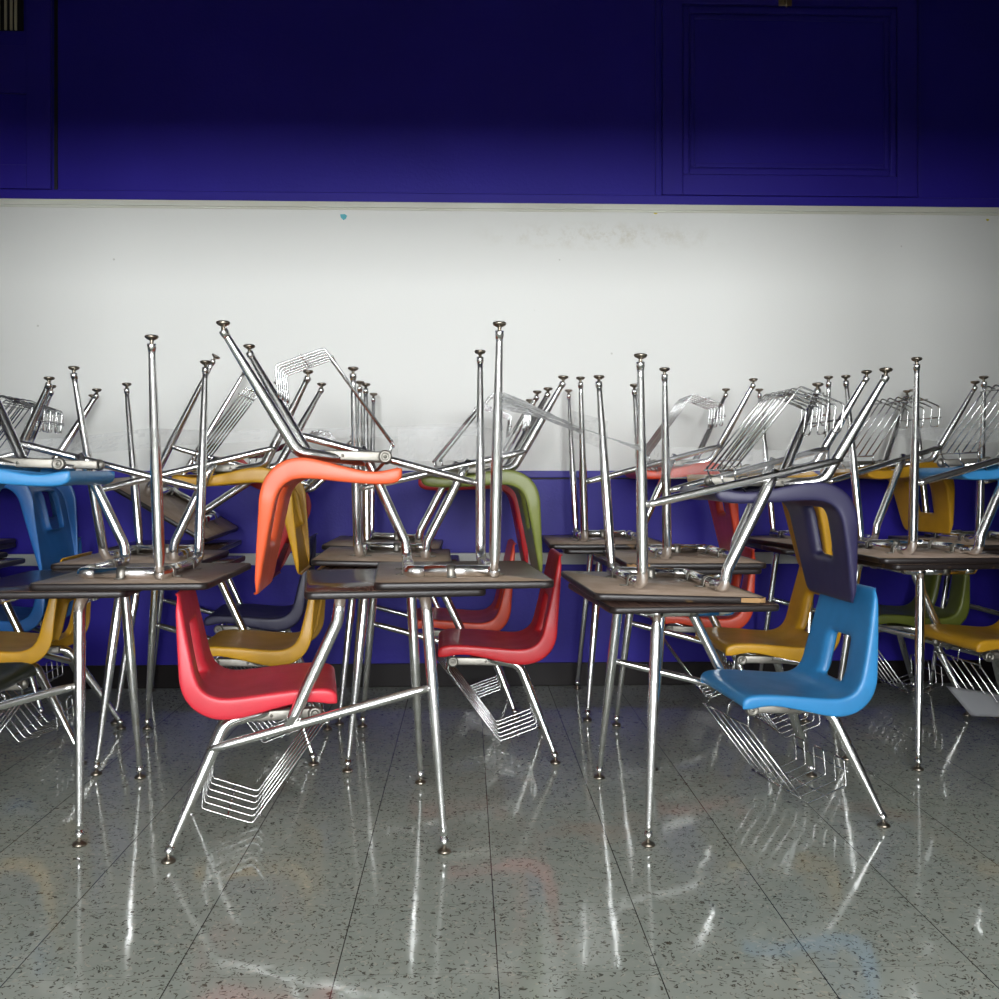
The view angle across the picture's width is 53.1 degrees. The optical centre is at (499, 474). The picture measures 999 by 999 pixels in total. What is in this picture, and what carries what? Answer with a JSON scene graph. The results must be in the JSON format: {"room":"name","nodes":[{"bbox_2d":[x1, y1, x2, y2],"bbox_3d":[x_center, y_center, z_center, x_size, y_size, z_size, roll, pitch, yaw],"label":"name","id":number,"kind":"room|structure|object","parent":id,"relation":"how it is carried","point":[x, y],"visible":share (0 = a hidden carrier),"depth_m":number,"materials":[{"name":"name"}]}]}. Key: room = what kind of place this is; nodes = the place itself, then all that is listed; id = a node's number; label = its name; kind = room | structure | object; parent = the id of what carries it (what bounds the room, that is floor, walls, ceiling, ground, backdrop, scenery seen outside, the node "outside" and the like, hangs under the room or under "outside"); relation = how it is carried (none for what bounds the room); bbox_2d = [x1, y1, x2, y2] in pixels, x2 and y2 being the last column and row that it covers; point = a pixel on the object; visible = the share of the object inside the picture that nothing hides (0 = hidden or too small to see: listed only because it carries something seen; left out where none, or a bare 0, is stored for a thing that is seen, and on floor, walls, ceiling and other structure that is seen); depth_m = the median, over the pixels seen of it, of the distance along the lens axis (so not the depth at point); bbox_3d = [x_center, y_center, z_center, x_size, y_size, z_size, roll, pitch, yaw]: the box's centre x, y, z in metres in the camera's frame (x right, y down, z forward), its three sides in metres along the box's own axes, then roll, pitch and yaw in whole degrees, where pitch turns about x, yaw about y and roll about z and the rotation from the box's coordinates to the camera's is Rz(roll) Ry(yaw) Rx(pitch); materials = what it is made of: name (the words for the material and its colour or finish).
{"room":"classroom","nodes":[
{"label":"classroom","id":0,"kind":"room"},
{"bbox_2d":[0,0,998,665],"bbox_3d":[-0.151,-1.005,4.553,9.200,3.900,0.150,0,0,-2],"label":"wall","id":1,"kind":"structure","parent":0,"point":[367,96],"depth_m":4.48,"materials":[{"name":"blue paint"}]},
{"bbox_2d":[4,0,16,30],"bbox_3d":[-2.287,-2.208,4.398,0.324,0.500,0.010,0,0,-2],"label":"slat blind","id":2,"kind":"object","parent":1,"relation":"attached to","point":[10,6],"depth_m":4.40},
{"bbox_2d":[0,0,51,189],"bbox_3d":[-2.474,-1.957,4.390,1.000,1.397,0.023,0,0,-2],"label":"door","id":3,"kind":"structure","parent":1,"relation":"in","point":[27,69],"depth_m":4.39,"materials":[{"name":"blue paint"}]},
{"bbox_2d":[54,0,57,189],"bbox_3d":[-1.957,-2.107,4.412,0.014,1.697,0.010,0,0,-2],"label":"trim","id":4,"kind":"structure","parent":1,"relation":"attached to","point":[55,1],"depth_m":4.41,"materials":[{"name":"blue paint"}]},
{"bbox_2d":[4,552,797,565],"bbox_3d":[-0.148,0.374,4.468,9.200,0.052,0.020,0,0,-2],"label":"trim","id":5,"kind":"structure","parent":1,"relation":"attached to","point":[30,560],"depth_m":4.46,"materials":[{"name":"grey paint"}]},
{"bbox_2d":[110,471,819,477],"bbox_3d":[-0.148,-0.003,4.471,9.200,0.031,0.014,0,0,-2],"label":"trim","id":6,"kind":"structure","parent":1,"relation":"attached to","point":[531,474],"depth_m":4.48,"materials":[{"name":"blue paint"}]},
{"bbox_2d":[0,189,998,206],"bbox_3d":[-0.148,-1.236,4.470,9.200,0.042,0.016,0,0,-2],"label":"trim","id":7,"kind":"structure","parent":1,"relation":"attached to","point":[4,193],"depth_m":4.46,"materials":[{"name":"blue paint"}]},
{"bbox_2d":[0,198,998,215],"bbox_3d":[-0.148,-1.198,4.468,9.200,0.034,0.020,0,0,-2],"label":"trim","id":8,"kind":"structure","parent":1,"relation":"attached to","point":[4,202],"depth_m":4.47,"materials":[{"name":"white paint"}]},
{"bbox_2d":[26,660,996,688],"bbox_3d":[-0.148,0.893,4.473,9.200,0.104,0.008,0,0,-2],"label":"baseboard","id":9,"kind":"structure","parent":1,"relation":"attached to","point":[541,673],"depth_m":4.48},
{"bbox_2d":[655,0,657,194],"bbox_3d":[0.708,-2.107,4.500,0.012,1.697,0.012,0,0,-2],"label":"trim","id":10,"kind":"structure","parent":1,"relation":"attached to","point":[656,1],"depth_m":4.49,"materials":[{"name":"blue paint"}]},
{"bbox_2d":[530,478,860,478],"bbox_3d":[-0.148,0.016,4.472,9.200,0.007,0.011,0,0,-2],"label":"trim","id":11,"kind":"structure","parent":1,"relation":"attached to","point":[530,478],"depth_m":4.48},
{"bbox_2d":[662,0,916,197],"bbox_3d":[1.311,-1.957,4.498,1.161,1.397,0.055,0,0,-2],"label":"window frame","id":12,"kind":"structure","parent":1,"relation":"in","point":[900,180],"depth_m":4.51,"materials":[{"name":"blue paint"}]},
{"bbox_2d":[917,0,920,197],"bbox_3d":[1.905,-2.107,4.540,0.012,1.697,0.012,0,0,-2],"label":"trim","id":13,"kind":"structure","parent":1,"relation":"attached to","point":[918,1],"depth_m":4.53,"materials":[{"name":"blue paint"}]},
{"bbox_2d":[0,683,998,998],"bbox_3d":[-0.018,0.970,0.540,9.200,0.050,7.880,0,0,-2],"label":"floor","id":14,"kind":"structure","parent":0,"point":[547,887],"depth_m":2.43,"materials":[{"name":"tile"}]},
{"bbox_2d":[0,537,87,717],"bbox_3d":[-2.163,0.604,4.100,0.783,0.682,0.605,0,0,-3],"label":"desk","id":15,"kind":"object","parent":14,"relation":"on","point":[29,618],"visible":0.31,"depth_m":3.98,"materials":[{"name":"blue plastic"}]},
{"bbox_2d":[0,661,64,699],"bbox_3d":[-2.000,0.737,4.109,0.317,0.316,0.286,0,0,-2],"label":"basket","id":16,"kind":"object","parent":15,"relation":"on","point":[29,689],"depth_m":4.13,"materials":[{"name":"metal"}]},
{"bbox_2d":[0,385,92,544],"bbox_3d":[-2.146,-0.009,4.100,0.817,0.682,0.605,0,0,-3],"label":"desk","id":17,"kind":"object","parent":15,"relation":"on","point":[53,520],"visible":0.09,"depth_m":4.14,"materials":[{"name":"silver plastic"}]},
{"bbox_2d":[0,400,63,447],"bbox_3d":[-2.000,-0.142,4.107,0.317,0.316,0.286,0,0,-2],"label":"basket","id":18,"kind":"object","parent":17,"relation":"on","point":[5,406],"depth_m":4.14,"materials":[{"name":"metal"}]},
{"bbox_2d":[0,551,125,763],"bbox_3d":[-1.785,0.611,3.462,0.832,0.668,0.605,0,0,-5],"label":"desk","id":19,"kind":"object","parent":14,"relation":"on","point":[17,645],"visible":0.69,"depth_m":3.44,"materials":[{"name":"yellow plastic"}]},
{"bbox_2d":[0,690,73,742],"bbox_3d":[-1.646,0.741,3.474,0.326,0.310,0.296,0,0,-2],"label":"basket","id":20,"kind":"object","parent":19,"relation":"on","point":[69,716],"depth_m":3.45,"materials":[{"name":"metal"}]},
{"bbox_2d":[0,376,101,569],"bbox_3d":[-1.886,0.010,3.500,0.817,0.668,0.605,0,0,-3],"label":"desk","id":21,"kind":"object","parent":19,"relation":"on","point":[49,545],"visible":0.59,"depth_m":3.48,"materials":[{"name":"blue plastic"}]},
{"bbox_2d":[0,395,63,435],"bbox_3d":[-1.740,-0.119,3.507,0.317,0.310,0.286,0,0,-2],"label":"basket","id":22,"kind":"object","parent":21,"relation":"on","point":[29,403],"depth_m":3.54,"materials":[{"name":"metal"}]},
{"bbox_2d":[0,570,145,847],"bbox_3d":[-1.381,0.602,2.806,0.813,0.686,0.605,0,0,-5],"label":"desk","id":23,"kind":"object","parent":14,"relation":"on","point":[13,675],"visible":0.9,"depth_m":2.60,"materials":[{"name":"silver plastic"}]},
{"bbox_2d":[0,683,23,732],"bbox_3d":[-1.529,0.736,2.793,0.326,0.318,0.296,0,0,-2],"label":"basket","id":24,"kind":"object","parent":23,"relation":"on","point":[3,686],"depth_m":2.88,"materials":[{"name":"metal"}]},
{"bbox_2d":[0,334,250,590],"bbox_3d":[-1.167,-0.014,2.821,0.817,0.686,0.605,0,0,-3],"label":"desk","id":25,"kind":"object","parent":23,"relation":"on","point":[118,574],"visible":1,"depth_m":2.67,"materials":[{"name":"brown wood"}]},
{"bbox_2d":[98,533,317,723],"bbox_3d":[-1.159,0.597,4.118,0.793,0.696,0.605,0,0,-6],"label":"desk","id":26,"kind":"object","parent":14,"relation":"on","point":[259,617],"visible":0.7,"depth_m":3.98,"materials":[{"name":"blue plastic"}]},
{"bbox_2d":[105,353,350,577],"bbox_3d":[-1.041,-0.026,4.094,0.962,0.903,0.619,0,0,-3],"label":"desk","id":27,"kind":"object","parent":26,"relation":"on","point":[175,502],"visible":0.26,"depth_m":3.96,"materials":[{"name":"silver plastic"}]},
{"bbox_2d":[248,430,341,464],"bbox_3d":[-0.822,-0.084,4.107,0.372,0.208,0.285,0,0,-2],"label":"basket","id":28,"kind":"object","parent":27,"relation":"on","point":[326,434],"depth_m":4.08,"materials":[{"name":"metal"}]},
{"bbox_2d":[90,555,331,775],"bbox_3d":[-0.992,0.623,3.455,0.777,0.644,0.605,0,0,-4],"label":"desk","id":29,"kind":"object","parent":14,"relation":"on","point":[243,647],"visible":0.53,"depth_m":3.32,"materials":[{"name":"yellow plastic"}]},
{"bbox_2d":[50,366,325,574],"bbox_3d":[-1.034,-0.004,3.470,0.817,0.679,0.605,0,0,-4],"label":"desk","id":30,"kind":"object","parent":29,"relation":"on","point":[296,521],"visible":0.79,"depth_m":3.31,"materials":[{"name":"yellow plastic"}]},
{"bbox_2d":[190,388,294,474],"bbox_3d":[-0.888,-0.136,3.482,0.324,0.314,0.294,0,0,-2],"label":"basket","id":31,"kind":"object","parent":30,"relation":"on","point":[225,468],"depth_m":3.45,"materials":[{"name":"metal"}]},
{"bbox_2d":[216,656,310,742],"bbox_3d":[-0.825,0.738,3.467,0.322,0.314,0.291,0,0,-2],"label":"basket","id":32,"kind":"object","parent":29,"relation":"on","point":[224,661],"depth_m":3.32,"materials":[{"name":"metal"}]},
{"bbox_2d":[161,569,485,864],"bbox_3d":[-0.475,0.615,2.727,0.794,0.660,0.605,0,0,-10],"label":"desk","id":33,"kind":"object","parent":14,"relation":"on","point":[231,697],"visible":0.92,"depth_m":2.53,"materials":[{"name":"red plastic"}]},
{"bbox_2d":[201,702,324,823],"bbox_3d":[-0.631,0.732,2.698,0.350,0.322,0.324,0,0,-2],"label":"basket","id":34,"kind":"object","parent":33,"relation":"on","point":[281,713],"depth_m":2.63,"materials":[{"name":"metal"}]},
{"bbox_2d":[216,320,553,594],"bbox_3d":[-0.310,-0.037,2.754,0.842,0.693,0.605,0,0,-6],"label":"desk","id":35,"kind":"object","parent":33,"relation":"on","point":[278,485],"visible":1,"depth_m":2.59,"materials":[{"name":"orange plastic"}]},
{"bbox_2d":[274,348,394,471],"bbox_3d":[-0.443,-0.168,2.740,0.331,0.326,0.302,0,0,-2],"label":"basket","id":36,"kind":"object","parent":35,"relation":"on","point":[359,458],"depth_m":2.63,"materials":[{"name":"metal"}]},
{"bbox_2d":[502,398,582,433],"bbox_3d":[0.148,-0.173,3.103,0.025,0.041,1.276,0,0,14],"label":"packing tape","id":37,"kind":"object","parent":35,"relation":"attached to","point":[515,407],"visible":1,"depth_m":2.81,"materials":[{"name":"clear plastic"}]},
{"bbox_2d":[318,539,518,725],"bbox_3d":[-0.321,0.607,4.080,0.777,0.675,0.605,0,0,-3],"label":"desk","id":38,"kind":"object","parent":14,"relation":"on","point":[494,617],"visible":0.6,"depth_m":3.91,"materials":[{"name":"red plastic"}]},
{"bbox_2d":[322,381,541,562],"bbox_3d":[-0.265,0.007,4.094,0.844,0.732,0.605,0,0,-2],"label":"desk","id":39,"kind":"object","parent":38,"relation":"on","point":[341,541],"visible":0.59,"depth_m":3.93,"materials":[{"name":"silver plastic"}]},
{"bbox_2d":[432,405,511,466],"bbox_3d":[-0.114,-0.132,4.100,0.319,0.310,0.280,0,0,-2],"label":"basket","id":40,"kind":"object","parent":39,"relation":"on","point":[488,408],"depth_m":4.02,"materials":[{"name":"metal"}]},
{"bbox_2d":[435,643,500,700],"bbox_3d":[-0.155,0.739,4.089,0.317,0.313,0.286,0,0,-2],"label":"basket","id":41,"kind":"object","parent":38,"relation":"on","point":[441,661],"depth_m":4.06,"materials":[{"name":"metal"}]},
{"bbox_2d":[321,548,562,772],"bbox_3d":[-0.190,0.606,3.481,0.795,0.679,0.605,0,0,-3],"label":"desk","id":42,"kind":"object","parent":14,"relation":"on","point":[532,644],"visible":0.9,"depth_m":3.34,"materials":[{"name":"red plastic"}]},
{"bbox_2d":[311,367,568,571],"bbox_3d":[-0.203,-0.002,3.482,0.851,0.708,0.606,2,0,-4],"label":"desk","id":43,"kind":"object","parent":42,"relation":"on","point":[366,554],"visible":0.83,"depth_m":3.31,"materials":[{"name":"green plastic"}]},
{"bbox_2d":[439,392,532,466],"bbox_3d":[-0.053,-0.130,3.492,0.324,0.306,0.289,0,0,-2],"label":"basket","id":44,"kind":"object","parent":43,"relation":"on","point":[526,419],"depth_m":3.41,"materials":[{"name":"metal"}]},
{"bbox_2d":[445,655,537,740],"bbox_3d":[-0.033,0.738,3.489,0.317,0.314,0.286,0,0,-2],"label":"basket","id":45,"kind":"object","parent":42,"relation":"on","point":[472,660],"depth_m":3.41,"materials":[{"name":"metal"}]},
{"bbox_2d":[562,540,761,721],"bbox_3d":[0.639,0.615,4.127,0.777,0.660,0.605,0,0,0],"label":"desk","id":46,"kind":"object","parent":14,"relation":"on","point":[683,624],"visible":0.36,"depth_m":3.94,"materials":[{"name":"red plastic"}]},
{"bbox_2d":[542,376,757,550],"bbox_3d":[0.596,-0.029,4.118,0.817,0.696,0.605,0,0,-1],"label":"desk","id":47,"kind":"object","parent":46,"relation":"on","point":[726,522],"visible":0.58,"depth_m":3.95,"materials":[{"name":"red plastic"}]},
{"bbox_2d":[646,394,725,470],"bbox_3d":[0.743,-0.164,4.120,0.318,0.322,0.287,0,0,-2],"label":"basket","id":48,"kind":"object","parent":47,"relation":"on","point":[695,459],"depth_m":4.09,"materials":[{"name":"metal"}]},
{"bbox_2d":[664,624,735,698],"bbox_3d":[0.806,0.732,4.126,0.323,0.322,0.293,0,0,-2],"label":"basket","id":49,"kind":"object","parent":46,"relation":"on","point":[683,628],"depth_m":3.99,"materials":[{"name":"metal"}]},
{"bbox_2d":[593,552,848,770],"bbox_3d":[0.766,0.606,3.510,0.783,0.679,0.605,0,0,-5],"label":"desk","id":50,"kind":"object","parent":14,"relation":"on","point":[786,643],"visible":0.5,"depth_m":3.55,"materials":[{"name":"yellow plastic"}]},
{"bbox_2d":[603,367,871,568],"bbox_3d":[0.807,-0.004,3.494,0.819,0.679,0.606,0,0,-2],"label":"desk","id":51,"kind":"object","parent":50,"relation":"on","point":[666,554],"visible":0.41,"depth_m":3.31,"materials":[{"name":"yellow plastic"}]},
{"bbox_2d":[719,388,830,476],"bbox_3d":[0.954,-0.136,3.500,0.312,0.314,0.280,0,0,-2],"label":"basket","id":52,"kind":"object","parent":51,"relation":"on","point":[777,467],"depth_m":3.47,"materials":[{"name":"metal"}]},
{"bbox_2d":[721,653,820,738],"bbox_3d":[0.929,0.738,3.525,0.326,0.314,0.296,0,0,-2],"label":"basket","id":53,"kind":"object","parent":50,"relation":"on","point":[757,658],"depth_m":3.39,"materials":[{"name":"metal"}]},
{"bbox_2d":[568,583,890,847],"bbox_3d":[0.638,0.629,2.865,0.789,0.633,0.605,0,0,-7],"label":"desk","id":54,"kind":"object","parent":14,"relation":"on","point":[808,687],"visible":0.91,"depth_m":2.78,"materials":[{"name":"brown wood"}]},
{"bbox_2d":[561,353,892,603],"bbox_3d":[0.622,0.021,2.859,0.818,0.664,0.605,0,0,-5],"label":"desk","id":55,"kind":"object","parent":54,"relation":"on","point":[835,575],"visible":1,"depth_m":2.71,"materials":[{"name":"blue plastic"}]},
{"bbox_2d":[502,391,641,451],"bbox_3d":[0.160,-0.133,3.114,0.351,0.149,1.268,0,0,-2],"label":"packing tape","id":56,"kind":"object","parent":55,"relation":"attached to","point":[505,395],"visible":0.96,"depth_m":2.82,"materials":[{"name":"clear plastic"}]},
{"bbox_2d":[703,386,845,491],"bbox_3d":[0.782,-0.093,2.874,0.332,0.304,0.296,0,0,-2],"label":"basket","id":57,"kind":"object","parent":55,"relation":"on","point":[709,480],"depth_m":2.85,"materials":[{"name":"metal"}]},
{"bbox_2d":[703,690,848,804],"bbox_3d":[0.794,0.767,2.900,0.363,0.298,0.339,0,0,-2],"label":"basket","id":58,"kind":"object","parent":54,"relation":"on","point":[793,714],"depth_m":2.84,"materials":[{"name":"metal"}]},
{"bbox_2d":[746,542,970,722],"bbox_3d":[1.468,0.615,4.131,0.807,0.660,0.605,0,0,-3],"label":"desk","id":59,"kind":"object","parent":14,"relation":"on","point":[956,610],"visible":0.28,"depth_m":4.04,"materials":[{"name":"green plastic"}]},
{"bbox_2d":[748,376,979,548],"bbox_3d":[1.473,-0.046,4.139,0.817,0.660,0.605,0,0,-12],"label":"desk","id":60,"kind":"object","parent":59,"relation":"on","point":[941,520],"visible":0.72,"depth_m":4.06,"materials":[{"name":"yellow plastic"}]},
{"bbox_2d":[841,395,941,468],"bbox_3d":[1.617,-0.164,4.169,0.356,0.322,0.330,0,0,-2],"label":"basket","id":61,"kind":"object","parent":60,"relation":"on","point":[929,462],"depth_m":4.12,"materials":[{"name":"metal"}]},
{"bbox_2d":[877,649,944,697],"bbox_3d":[1.620,0.732,4.139,0.317,0.322,0.286,0,0,-2],"label":"basket","id":62,"kind":"object","parent":59,"relation":"on","point":[898,678],"depth_m":4.11,"materials":[{"name":"metal"}]},
{"bbox_2d":[830,559,998,770],"bbox_3d":[1.599,0.597,3.524,0.783,0.696,0.605,0,0,-8],"label":"desk","id":63,"kind":"object","parent":14,"relation":"on","point":[983,641],"visible":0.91,"depth_m":3.39,"materials":[{"name":"yellow plastic"}]},
{"bbox_2d":[832,357,998,563],"bbox_3d":[1.609,-0.029,3.500,0.817,0.696,0.605,0,0,-3],"label":"desk","id":64,"kind":"object","parent":63,"relation":"on","point":[912,550],"visible":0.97,"depth_m":3.31,"materials":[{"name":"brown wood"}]},
{"bbox_2d":[937,384,998,469],"bbox_3d":[1.755,-0.164,3.507,0.317,0.322,0.286,0,0,-2],"label":"basket","id":65,"kind":"object","parent":64,"relation":"on","point":[942,462],"depth_m":3.58,"materials":[{"name":"metal"}]},
{"bbox_2d":[933,642,998,724],"bbox_3d":[1.762,0.732,3.547,0.340,0.322,0.312,0,0,-2],"label":"basket","id":66,"kind":"object","parent":63,"relation":"on","point":[993,655],"depth_m":3.50,"materials":[{"name":"metal"}]},
{"bbox_2d":[946,686,998,716],"bbox_3d":[1.726,0.794,3.438,0.308,0.100,0.196,0,0,-2],"label":"paper sheet","id":67,"kind":"object","parent":63,"relation":"in","point":[976,703],"visible":0.99,"depth_m":3.44,"materials":[{"name":"white paper"}]},
{"bbox_2d":[926,550,998,721],"bbox_3d":[2.207,0.597,4.120,0.783,0.696,0.605,0,0,-3],"label":"desk","id":68,"kind":"object","parent":14,"relation":"on","point":[943,601],"visible":0.4,"depth_m":4.33,"materials":[{"name":"silver plastic"}]},
{"bbox_2d":[888,376,998,549],"bbox_3d":[2.114,-0.029,4.100,0.817,0.696,0.605,0,0,-3],"label":"desk","id":69,"kind":"object","parent":68,"relation":"on","point":[965,537],"visible":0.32,"depth_m":3.93,"materials":[{"name":"silver plastic"}]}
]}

